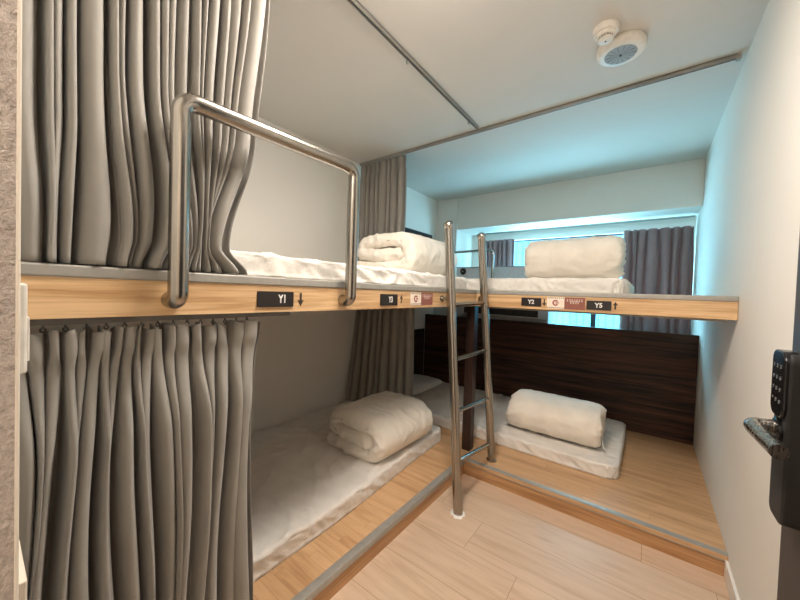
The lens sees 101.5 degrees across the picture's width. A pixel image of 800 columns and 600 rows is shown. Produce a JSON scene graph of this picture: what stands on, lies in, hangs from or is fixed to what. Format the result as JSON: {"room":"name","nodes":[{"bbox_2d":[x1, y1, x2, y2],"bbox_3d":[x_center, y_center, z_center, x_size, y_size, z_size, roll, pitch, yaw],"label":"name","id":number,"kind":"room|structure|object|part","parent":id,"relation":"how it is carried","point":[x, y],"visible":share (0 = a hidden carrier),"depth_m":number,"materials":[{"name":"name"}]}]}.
{"room":"dormitory","nodes":[
{"label":"dormitory","id":0,"kind":"room"},
{"bbox_2d":[30,116,436,432],"bbox_3d":[-0.581,-0.078,3.108,0.150,2.472,4.490,3,2,37],"label":"wall","id":1,"kind":"structure","parent":0,"point":[292,204],"depth_m":2.65,"materials":[{"name":"paint"}]},
{"bbox_2d":[405,227,431,238],"bbox_3d":[0.044,-0.482,3.764,0.018,0.712,1.170,3,2,37],"label":"headboard","id":2,"kind":"object","parent":1,"relation":"attached to","point":[408,230],"visible":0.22,"depth_m":3.95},
{"bbox_2d":[414,328,424,374],"bbox_3d":[-0.045,0.711,3.728,0.018,0.699,1.128,3,2,37],"label":"headboard","id":3,"kind":"object","parent":1,"relation":"attached to","point":[418,333],"visible":0.24,"depth_m":4.08,"materials":[{"name":"black wood"}]},
{"bbox_2d":[433,198,472,314],"bbox_3d":[0.719,-0.066,4.447,0.303,2.472,0.486,3,2,37],"label":"trim","id":4,"kind":"structure","parent":1,"relation":"attached to","point":[447,209],"depth_m":4.26,"materials":[{"name":"paint"}]},
{"bbox_2d":[258,0,768,200],"bbox_3d":[0.173,-1.297,1.283,3.457,0.100,6.490,3,2,37],"label":"ceiling","id":5,"kind":"structure","parent":0,"point":[331,80],"depth_m":1.88,"materials":[{"name":"paint"}]},
{"bbox_2d":[347,0,478,129],"bbox_3d":[-0.098,-1.237,1.501,0.020,0.048,2.190,3,2,37],"label":"rail","id":6,"kind":"object","parent":5,"relation":"attached to","point":[354,3],"visible":1,"depth_m":1.68,"materials":[{"name":"grey metal"}]},
{"bbox_2d":[21,0,269,274],"bbox_3d":[-0.590,-0.655,0.851,0.123,1.153,0.544,3,2,37],"label":"curtain","id":7,"kind":"object","parent":6,"relation":"hanging from","point":[101,79],"visible":0.89,"depth_m":0.77,"materials":[{"name":"grey fabric"}]},
{"bbox_2d":[360,52,741,165],"bbox_3d":[0.643,-1.243,2.372,2.573,0.028,0.024,3,2,37],"label":"rail","id":8,"kind":"object","parent":5,"relation":"attached to","point":[738,56],"visible":0.98,"depth_m":2.00,"materials":[{"name":"grey metal"}]},
{"bbox_2d":[358,154,406,260],"bbox_3d":[-0.174,-0.697,2.990,0.532,1.147,0.083,3,2,39],"label":"curtain","id":9,"kind":"object","parent":8,"relation":"hanging from","point":[383,183],"visible":0.63,"depth_m":2.95,"materials":[{"name":"grey fabric"}]},
{"bbox_2d":[592,19,619,45],"bbox_3d":[0.929,-1.196,1.475,0.108,0.060,0.108,3,2,37],"label":"smoke detector","id":10,"kind":"object","parent":5,"relation":"attached to","point":[604,33],"visible":1,"depth_m":1.45,"materials":[{"name":"white plastic"}]},
{"bbox_2d":[596,30,646,66],"bbox_3d":[1.063,-1.200,1.574,0.204,0.048,0.204,3,2,37],"label":"fire alarm","id":11,"kind":"object","parent":5,"relation":"attached to","point":[626,46],"visible":0.97,"depth_m":1.54,"materials":[{"name":"white plastic"}]},
{"bbox_2d":[330,474,729,599],"bbox_3d":[0.087,1.272,1.343,3.457,0.100,6.490,3,2,37],"label":"floor","id":12,"kind":"structure","parent":0,"point":[506,545],"depth_m":1.54,"materials":[{"name":"laminate"}]},
{"bbox_2d":[440,220,496,518],"bbox_3d":[0.464,0.380,2.076,0.196,1.678,0.597,3,2,37],"label":"ladder","id":13,"kind":"object","parent":12,"relation":"on","point":[457,511],"visible":1,"depth_m":1.87,"materials":[{"name":"silver metal"}]},
{"bbox_3d":[0.307,0.402,1.877,0.178,1.634,0.056,3,2,37],"label":"rail","id":14,"kind":"part","parent":13,"relation":"part of","materials":[{"name":"silver metal"}]},
{"bbox_3d":[0.594,0.355,2.235,0.200,1.529,0.053,1,1,-18],"label":"rail","id":15,"kind":"part","parent":13,"relation":"part of","materials":[{"name":"silver metal"}]},
{"bbox_2d":[253,424,728,599],"bbox_3d":[0.334,1.160,2.116,2.607,0.104,3.700,3,2,37],"label":"platform","id":16,"kind":"object","parent":12,"relation":"on","point":[660,500],"visible":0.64,"depth_m":1.84,"materials":[{"name":"brown wood"}]},
{"bbox_2d":[250,401,440,582],"bbox_3d":[-0.686,1.025,2.012,1.102,0.108,2.198,3,2,37],"label":"mattress","id":17,"kind":"object","parent":16,"relation":"on","point":[302,485],"visible":0.4,"depth_m":1.82,"materials":[{"name":"white fabric"}]},
{"bbox_2d":[327,391,432,462],"bbox_3d":[-0.129,0.858,2.306,0.545,0.284,0.634,3,2,37],"label":"duvet","id":18,"kind":"object","parent":17,"relation":"on","point":[372,428],"visible":1,"depth_m":2.12,"materials":[{"name":"white fabric"}]},
{"bbox_2d":[21,262,738,450],"bbox_3d":[0.286,0.520,2.009,2.606,1.184,3.467,3,2,37],"label":"bunk","id":19,"kind":"object","parent":16,"relation":"on","point":[55,291],"visible":0.77,"depth_m":1.00,"materials":[{"name":"wood"}]},
{"bbox_2d":[30,312,289,332],"bbox_3d":[-0.588,0.054,0.898,0.022,0.034,0.640,3,2,37],"label":"rail","id":20,"kind":"object","parent":19,"relation":"attached to","point":[35,322],"visible":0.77,"depth_m":0.81,"materials":[{"name":"grey metal"}]},
{"bbox_2d":[19,320,259,599],"bbox_3d":[-0.639,0.572,0.865,0.129,1.022,0.544,3,2,37],"label":"curtain","id":21,"kind":"object","parent":20,"relation":"hanging from","point":[135,480],"visible":0.98,"depth_m":0.81,"materials":[{"name":"grey fabric"}]},
{"bbox_2d":[21,250,466,288],"bbox_3d":[-0.610,-0.148,1.894,1.229,0.096,2.091,3,2,37],"label":"mattress","id":22,"kind":"object","parent":19,"relation":"on","point":[263,264],"visible":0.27,"depth_m":1.27,"materials":[{"name":"white fabric"}]},
{"bbox_2d":[357,232,457,275],"bbox_3d":[0.057,-0.325,2.470,0.566,0.297,0.632,3,2,37],"label":"duvet","id":23,"kind":"object","parent":22,"relation":"on","point":[398,250],"visible":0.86,"depth_m":2.22,"materials":[{"name":"white fabric"}]},
{"bbox_3d":[-0.119,-0.060,1.475,0.054,0.026,2.125,3,2,37],"label":"edge trim","id":24,"kind":"part","parent":19,"relation":"part of","materials":[{"name":"grey metal"}]},
{"bbox_2d":[161,93,359,308],"bbox_3d":[-0.370,-0.252,1.036,0.068,0.549,0.627,3,2,37],"label":"guard rail","id":25,"kind":"object","parent":19,"relation":"attached to","point":[182,107],"visible":1,"depth_m":0.80,"materials":[{"name":"silver metal"}]},
{"bbox_2d":[257,291,293,306],"bbox_3d":[-0.403,-0.003,1.063,0.005,0.050,0.129,3,2,37],"label":"number plate","id":26,"kind":"object","parent":19,"relation":"attached to","point":[264,298],"visible":1,"depth_m":1.06,"materials":[{"name":"black plastic"}]},
{"bbox_2d":[298,293,303,305],"bbox_3d":[-0.347,-0.002,1.140,0.001,0.046,0.026,3,2,37],"label":"sticker","id":27,"kind":"object","parent":19,"relation":"attached to","point":[300,301],"visible":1,"depth_m":1.14,"materials":[{"name":"black plastic"}]},
{"bbox_2d":[380,294,397,305],"bbox_3d":[-0.051,-0.001,1.527,0.005,0.053,0.126,3,2,37],"label":"number plate","id":28,"kind":"object","parent":19,"relation":"attached to","point":[385,299],"visible":1,"depth_m":1.52,"materials":[{"name":"black plastic"}]},
{"bbox_2d":[410,292,432,304],"bbox_3d":[0.118,-0.006,1.752,0.001,0.066,0.215,3,2,37],"label":"sticker","id":29,"kind":"object","parent":19,"relation":"attached to","point":[416,298],"visible":1,"depth_m":1.75,"materials":[{"name":"paper"}]},
{"bbox_3d":[0.520,0.569,2.425,0.065,1.083,0.065,3,2,37],"label":"post","id":30,"kind":"part","parent":19,"relation":"part of","materials":[{"name":"brown wood"}]},
{"bbox_2d":[454,249,493,277],"bbox_3d":[0.779,-0.327,3.765,0.622,0.500,0.027,3,2,37],"label":"guard rail","id":31,"kind":"object","parent":19,"relation":"attached to","point":[490,250],"visible":0.44,"depth_m":3.58,"materials":[{"name":"metal"}]},
{"bbox_2d":[521,298,541,306],"bbox_3d":[0.837,0.013,2.085,0.122,0.053,0.005,3,2,37],"label":"number plate","id":32,"kind":"object","parent":19,"relation":"attached to","point":[524,301],"visible":1,"depth_m":2.08,"materials":[{"name":"black plastic"}]},
{"bbox_2d":[466,277,633,293],"bbox_3d":[0.794,-0.128,2.946,2.135,0.102,1.048,3,2,37],"label":"mattress","id":33,"kind":"object","parent":19,"relation":"on","point":[583,285],"visible":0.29,"depth_m":2.14,"materials":[{"name":"white fabric"}]},
{"bbox_2d":[524,235,625,277],"bbox_3d":[1.237,-0.290,2.331,0.624,0.305,0.381,3,2,37],"label":"duvet","id":34,"kind":"object","parent":33,"relation":"on","point":[595,256],"visible":1,"depth_m":2.18,"materials":[{"name":"white fabric"}]},
{"bbox_2d":[547,297,584,309],"bbox_3d":[0.996,0.020,1.967,0.208,0.071,0.001,3,2,37],"label":"sticker","id":35,"kind":"object","parent":19,"relation":"attached to","point":[552,302],"visible":1,"depth_m":1.96,"materials":[{"name":"red paper"}]},
{"bbox_2d":[586,301,611,310],"bbox_3d":[1.132,0.032,1.861,0.123,0.053,0.005,3,2,37],"label":"number plate","id":36,"kind":"object","parent":19,"relation":"attached to","point":[590,305],"visible":1,"depth_m":1.86,"materials":[{"name":"black plastic"}]},
{"bbox_2d":[489,307,725,321],"bbox_3d":[1.081,0.074,1.960,1.250,0.012,0.016,3,2,37],"label":"rail","id":37,"kind":"object","parent":19,"relation":"attached to","point":[667,317],"visible":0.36,"depth_m":1.83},
{"bbox_3d":[1.056,-0.032,1.951,1.353,0.026,0.054,3,2,37],"label":"edge trim","id":38,"kind":"part","parent":19,"relation":"part of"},
{"bbox_3d":[0.053,0.008,2.822,1.193,0.014,0.016,3,2,37],"label":"rail","id":39,"kind":"object","parent":19,"relation":"attached to","visible":0},
{"bbox_2d":[345,308,414,400],"bbox_3d":[-0.171,0.484,2.986,0.674,0.940,0.148,3,2,26],"label":"curtain","id":40,"kind":"object","parent":39,"relation":"hanging from","point":[382,352],"visible":0.8,"depth_m":2.94,"materials":[{"name":"grey fabric"}]},
{"bbox_2d":[456,266,554,323],"bbox_3d":[1.173,0.361,3.781,1.070,1.476,0.327,3,2,37],"label":"air conditioner","id":41,"kind":"object","parent":16,"relation":"on","point":[504,272],"visible":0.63,"depth_m":3.60,"materials":[{"name":"metal"}]},
{"bbox_2d":[464,306,537,317],"bbox_3d":[1.102,0.126,3.655,0.840,0.080,0.008,3,2,37],"label":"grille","id":42,"kind":"object","parent":41,"relation":"attached to","point":[493,312],"depth_m":3.58,"materials":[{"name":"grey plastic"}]},
{"bbox_2d":[413,382,625,479],"bbox_3d":[0.821,1.054,3.093,2.149,0.101,1.021,3,2,37],"label":"mattress","id":43,"kind":"object","parent":16,"relation":"on","point":[597,461],"visible":0.42,"depth_m":2.48,"materials":[{"name":"white fabric"}]},
{"bbox_2d":[413,374,442,394],"bbox_3d":[0.151,0.923,3.599,0.410,0.114,0.600,3,2,37],"label":"pillow","id":44,"kind":"object","parent":43,"relation":"on","point":[421,383],"visible":0.45,"depth_m":3.53,"materials":[{"name":"white fabric"}]},
{"bbox_2d":[505,389,606,450],"bbox_3d":[1.216,0.893,2.542,0.694,0.286,0.412,3,2,37],"label":"duvet","id":45,"kind":"object","parent":43,"relation":"on","point":[582,422],"visible":1,"depth_m":2.40,"materials":[{"name":"white fabric"}]},
{"bbox_2d":[423,314,698,444],"bbox_3d":[1.345,0.672,3.400,2.584,0.884,0.030,3,2,37],"label":"wood panel","id":46,"kind":"object","parent":16,"relation":"on","point":[646,381],"visible":0.76,"depth_m":3.02,"materials":[{"name":"brown wood"}]},
{"bbox_2d":[472,217,695,270],"bbox_3d":[1.828,-0.019,4.005,2.607,2.472,0.150,3,2,37],"label":"wall","id":47,"kind":"structure","parent":0,"point":[612,228],"depth_m":3.71,"materials":[{"name":"paint"}]},
{"bbox_2d":[514,233,623,326],"bbox_3d":[2.017,-0.187,3.855,2.110,1.107,0.060,3,2,37],"label":"window","id":48,"kind":"structure","parent":47,"relation":"in","point":[593,316],"depth_m":3.72,"materials":[{"name":"clear glass"}]},
{"bbox_2d":[458,158,704,234],"bbox_3d":[1.798,-1.047,3.644,2.304,0.402,0.463,3,2,37],"label":"beam","id":49,"kind":"structure","parent":47,"relation":"attached to","point":[674,189],"depth_m":3.28,"materials":[{"name":"paint"}]},
{"bbox_2d":[691,0,799,599],"bbox_3d":[1.661,0.035,1.507,0.150,2.472,4.330,3,2,37],"label":"wall","id":50,"kind":"structure","parent":0,"point":[748,219],"depth_m":1.35,"materials":[{"name":"paint"}]},
{"bbox_2d":[477,215,694,234],"bbox_3d":[1.923,-0.836,3.752,2.190,0.016,0.020,3,2,37],"label":"rail","id":51,"kind":"object","parent":50,"relation":"attached to","point":[693,216],"visible":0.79,"depth_m":3.56,"materials":[{"name":"white metal"}]},
{"bbox_2d":[486,239,513,266],"bbox_3d":[1.274,-0.193,4.249,0.413,1.172,0.077,3,2,37],"label":"window curtain","id":52,"kind":"object","parent":51,"relation":"hanging from","point":[503,249],"visible":0.16,"depth_m":4.21,"materials":[{"name":"grey fabric"}]},
{"bbox_2d":[619,226,693,334],"bbox_3d":[2.553,-0.127,3.267,0.571,1.172,0.084,3,2,37],"label":"window curtain","id":53,"kind":"object","parent":51,"relation":"hanging from","point":[658,261],"visible":0.65,"depth_m":3.24,"materials":[{"name":"grey fabric"}]},
{"bbox_2d":[724,560,739,599],"bbox_3d":[0.892,1.222,0.708,0.012,0.085,1.950,3,2,37],"label":"baseboard","id":54,"kind":"structure","parent":50,"relation":"attached to","point":[733,594],"depth_m":1.39,"materials":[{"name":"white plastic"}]},
{"bbox_3d":[-0.595,-0.015,0.398,3.407,2.472,0.155,3,2,37],"label":"wall","id":55,"kind":"structure","parent":0,"visible":0},
{"bbox_2d":[0,0,16,599],"bbox_3d":[-0.485,0.167,0.313,0.006,2.120,0.152,3,2,37],"label":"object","id":56,"kind":"structure","parent":55,"relation":"attached to","point":[8,8],"depth_m":0.36,"materials":[{"name":"paint"}]},
{"bbox_2d":[14,0,21,599],"bbox_3d":[-0.439,0.167,0.373,0.006,2.120,0.006,3,2,37],"label":"trim","id":57,"kind":"structure","parent":55,"relation":"attached to","point":[19,2],"depth_m":0.37,"materials":[{"name":"paint"}]},
{"bbox_2d":[19,540,26,599],"bbox_3d":[-0.490,0.393,0.420,0.105,0.122,0.008,3,2,37],"label":"wall socket","id":58,"kind":"object","parent":55,"relation":"attached to","point":[22,573],"visible":0.48,"depth_m":0.39,"materials":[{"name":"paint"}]},
{"bbox_2d":[20,283,29,373],"bbox_3d":[-0.542,0.036,0.464,0.110,0.120,0.014,3,2,37],"label":"light switch","id":59,"kind":"object","parent":55,"relation":"attached to","point":[24,319],"visible":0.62,"depth_m":0.43,"materials":[{"name":"white plastic"}]},
{"bbox_2d":[743,234,799,599],"bbox_3d":[0.488,0.205,0.301,0.123,2.092,0.930,3,2,37],"label":"door","id":60,"kind":"structure","parent":55,"relation":"in","point":[779,436],"depth_m":0.58,"materials":[{"name":"paint"}]},
{"bbox_3d":[0.655,0.241,0.580,0.054,0.039,0.124,3,2,37],"label":"handle","id":61,"kind":"part","parent":60,"relation":"part of","materials":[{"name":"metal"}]},
{"label":"outside","id":62,"kind":"structure","parent":0,"visible":0},
{"bbox_2d":[514,235,622,328],"bbox_3d":[5.266,-0.074,8.532,10.000,4.600,1.000,3,2,37],"label":"neighbouring building","id":63,"kind":"structure","parent":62,"point":[576,319],"depth_m":8.47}
]}

